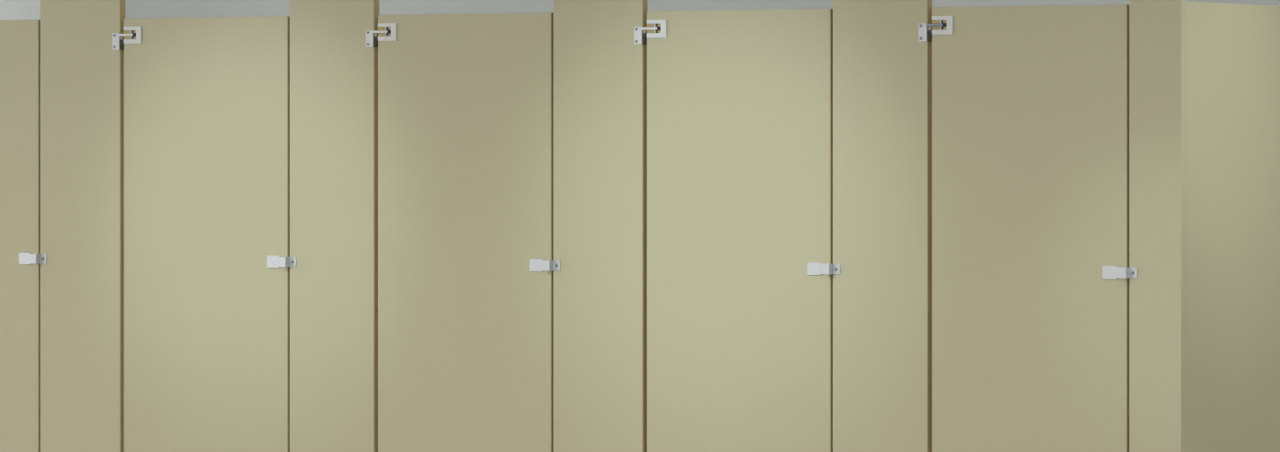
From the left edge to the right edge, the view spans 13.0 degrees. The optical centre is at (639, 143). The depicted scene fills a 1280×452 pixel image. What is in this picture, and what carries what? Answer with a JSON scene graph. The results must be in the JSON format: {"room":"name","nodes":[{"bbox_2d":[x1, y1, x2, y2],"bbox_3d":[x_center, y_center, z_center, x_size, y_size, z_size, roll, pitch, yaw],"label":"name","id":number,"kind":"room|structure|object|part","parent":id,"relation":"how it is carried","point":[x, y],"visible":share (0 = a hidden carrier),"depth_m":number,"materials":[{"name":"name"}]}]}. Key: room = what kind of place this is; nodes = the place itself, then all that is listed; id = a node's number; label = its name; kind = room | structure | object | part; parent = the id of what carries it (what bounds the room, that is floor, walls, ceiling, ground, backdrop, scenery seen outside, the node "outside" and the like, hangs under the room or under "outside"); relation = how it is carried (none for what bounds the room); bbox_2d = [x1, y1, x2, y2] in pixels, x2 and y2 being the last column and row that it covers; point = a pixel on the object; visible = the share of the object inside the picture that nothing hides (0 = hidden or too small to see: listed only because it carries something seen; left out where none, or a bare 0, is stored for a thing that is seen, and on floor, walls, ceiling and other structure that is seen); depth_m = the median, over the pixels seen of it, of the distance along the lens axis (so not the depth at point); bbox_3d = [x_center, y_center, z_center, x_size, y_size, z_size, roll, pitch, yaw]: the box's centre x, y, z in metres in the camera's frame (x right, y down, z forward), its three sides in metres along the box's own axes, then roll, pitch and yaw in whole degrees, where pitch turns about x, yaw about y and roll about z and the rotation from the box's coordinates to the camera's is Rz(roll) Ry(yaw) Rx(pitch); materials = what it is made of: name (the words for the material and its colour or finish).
{"room":"public restroom","nodes":[
{"label":"public restroom","id":0,"kind":"room"},
{"bbox_2d":[0,0,1279,20],"bbox_3d":[3.445,0.175,16.291,20.000,2.440,0.150,0,0,31],"label":"wall","id":1,"kind":"structure","parent":0,"point":[10,10],"depth_m":18.61,"materials":[{"name":"grey paint"}]},
{"bbox_3d":[-1.302,1.455,8.282,20.000,0.120,18.770,0,0,31],"label":"floor","id":2,"kind":"structure","parent":0,"visible":0},
{"bbox_2d":[31,0,133,451],"bbox_3d":[-1.717,0.175,17.382,0.377,2.440,0.054,0,0,31],"label":"pilaster","id":3,"kind":"object","parent":2,"relation":"on","point":[80,258],"visible":1,"depth_m":17.39,"materials":[{"name":"beige laminate"}]},
{"bbox_3d":[-1.593,-0.304,17.317,0.010,0.031,0.021,0,0,31],"label":"bracket leg","id":4,"kind":"part","parent":3,"relation":"part of","materials":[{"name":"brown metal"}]},
{"bbox_3d":[-1.583,-0.335,17.291,0.054,0.008,0.003,0,0,31],"label":"hinge arm","id":5,"kind":"part","parent":3,"relation":"part of","materials":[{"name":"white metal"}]},
{"bbox_2d":[123,16,289,451],"bbox_3d":[-1.323,0.355,17.159,0.610,1.480,0.036,0,0,31],"label":"door","id":6,"kind":"structure","parent":3,"relation":"attached to","point":[206,100],"depth_m":17.14,"materials":[{"name":"beige laminate"}]},
{"bbox_3d":[-1.561,-0.334,17.285,0.066,0.053,0.005,0,0,31],"label":"hinge plate","id":7,"kind":"part","parent":6,"relation":"part of","materials":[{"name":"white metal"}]},
{"bbox_3d":[-1.104,0.357,17.014,0.061,0.037,0.004,0,0,31],"label":"latch plate","id":8,"kind":"part","parent":6,"relation":"part of","materials":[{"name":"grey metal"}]},
{"bbox_2d":[280,0,387,451],"bbox_3d":[-0.912,0.175,16.905,0.377,2.440,0.054,0,0,31],"label":"pilaster","id":9,"kind":"object","parent":2,"relation":"on","point":[332,260],"visible":1,"depth_m":16.91,"materials":[{"name":"beige laminate"}]},
{"bbox_3d":[-0.788,-0.304,16.840,0.010,0.031,0.021,0,0,31],"label":"bracket leg","id":10,"kind":"part","parent":9,"relation":"part of","materials":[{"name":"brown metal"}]},
{"bbox_3d":[-0.778,-0.335,16.814,0.054,0.008,0.003,0,0,31],"label":"hinge arm","id":11,"kind":"part","parent":9,"relation":"part of","materials":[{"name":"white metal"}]},
{"bbox_2d":[377,12,553,451],"bbox_3d":[-0.518,0.355,16.682,0.610,1.480,0.036,0,0,31],"label":"door","id":12,"kind":"structure","parent":9,"relation":"attached to","point":[466,100],"depth_m":16.67,"materials":[{"name":"beige laminate"}]},
{"bbox_3d":[-0.756,-0.334,16.807,0.066,0.053,0.005,0,0,31],"label":"hinge plate","id":13,"kind":"part","parent":12,"relation":"part of","materials":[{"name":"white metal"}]},
{"bbox_3d":[-0.299,0.357,16.537,0.061,0.037,0.004,0,0,31],"label":"latch plate","id":14,"kind":"part","parent":12,"relation":"part of","materials":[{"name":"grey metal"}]},
{"bbox_2d":[544,0,657,451],"bbox_3d":[-0.107,0.175,16.428,0.377,2.440,0.054,0,0,31],"label":"pilaster","id":15,"kind":"object","parent":2,"relation":"on","point":[599,263],"visible":1,"depth_m":16.44,"materials":[{"name":"beige laminate"}]},
{"bbox_3d":[0.017,-0.304,16.363,0.010,0.031,0.021,0,0,31],"label":"bracket leg","id":16,"kind":"part","parent":15,"relation":"part of","materials":[{"name":"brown metal"}]},
{"bbox_3d":[0.027,-0.335,16.337,0.054,0.008,0.003,0,0,31],"label":"hinge arm","id":17,"kind":"part","parent":15,"relation":"part of","materials":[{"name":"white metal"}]},
{"bbox_2d":[647,8,832,451],"bbox_3d":[0.287,0.355,16.205,0.610,1.480,0.036,0,0,31],"label":"door","id":18,"kind":"structure","parent":15,"relation":"attached to","point":[740,102],"depth_m":16.19,"materials":[{"name":"beige laminate"}]},
{"bbox_3d":[0.049,-0.334,16.330,0.066,0.053,0.005,0,0,31],"label":"hinge plate","id":19,"kind":"part","parent":18,"relation":"part of","materials":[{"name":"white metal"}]},
{"bbox_3d":[0.506,0.357,16.060,0.061,0.037,0.004,0,0,31],"label":"latch plate","id":20,"kind":"part","parent":18,"relation":"part of","materials":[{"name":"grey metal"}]},
{"bbox_2d":[823,0,943,451],"bbox_3d":[0.698,0.175,15.951,0.377,2.440,0.054,0,0,31],"label":"pilaster","id":21,"kind":"object","parent":2,"relation":"on","point":[881,267],"visible":1,"depth_m":15.96,"materials":[{"name":"beige laminate"}]},
{"bbox_3d":[0.822,-0.304,15.886,0.010,0.031,0.021,0,0,31],"label":"bracket leg","id":22,"kind":"part","parent":21,"relation":"part of","materials":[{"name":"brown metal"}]},
{"bbox_3d":[0.832,-0.335,15.860,0.054,0.008,0.003,0,0,31],"label":"hinge arm","id":23,"kind":"part","parent":21,"relation":"part of","materials":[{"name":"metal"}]},
{"bbox_2d":[931,4,1128,451],"bbox_3d":[1.093,0.355,15.727,0.610,1.480,0.036,0,0,31],"label":"door","id":24,"kind":"structure","parent":21,"relation":"attached to","point":[1030,104],"depth_m":15.72,"materials":[{"name":"beige laminate"}]},
{"bbox_3d":[0.854,-0.334,15.853,0.066,0.053,0.005,0,0,31],"label":"hinge plate","id":25,"kind":"part","parent":24,"relation":"part of","materials":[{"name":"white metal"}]},
{"bbox_3d":[1.311,0.357,15.583,0.061,0.037,0.004,0,0,31],"label":"latch plate","id":26,"kind":"part","parent":24,"relation":"part of","materials":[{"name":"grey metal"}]},
{"bbox_2d":[1120,0,1185,451],"bbox_3d":[1.417,0.175,15.525,0.176,2.440,0.054,0,0,31],"label":"pilaster","id":27,"kind":"object","parent":2,"relation":"on","point":[1156,272],"visible":1,"depth_m":15.51,"materials":[{"name":"beige laminate"}]},
{"bbox_2d":[1185,0,1279,451],"bbox_3d":[1.899,0.501,16.194,0.029,1.788,1.588,0,0,31],"label":"end panel","id":28,"kind":"object","parent":2,"relation":"on","point":[1233,50],"visible":1,"depth_m":15.77,"materials":[{"name":"beige laminate"}]},
{"bbox_3d":[-2.522,0.175,17.859,0.377,2.440,0.054,0,0,31],"label":"pilaster","id":29,"kind":"object","parent":2,"relation":"on","visible":0},
{"bbox_2d":[0,19,39,451],"bbox_3d":[-2.128,0.355,17.636,0.610,1.480,0.036,0,0,31],"label":"door","id":30,"kind":"structure","parent":29,"relation":"attached to","point":[20,39],"depth_m":17.51,"materials":[{"name":"beige plastic"}]},
{"bbox_3d":[-1.909,0.357,17.491,0.061,0.037,0.004,0,0,31],"label":"latch plate","id":31,"kind":"part","parent":30,"relation":"part of","materials":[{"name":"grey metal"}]}
]}

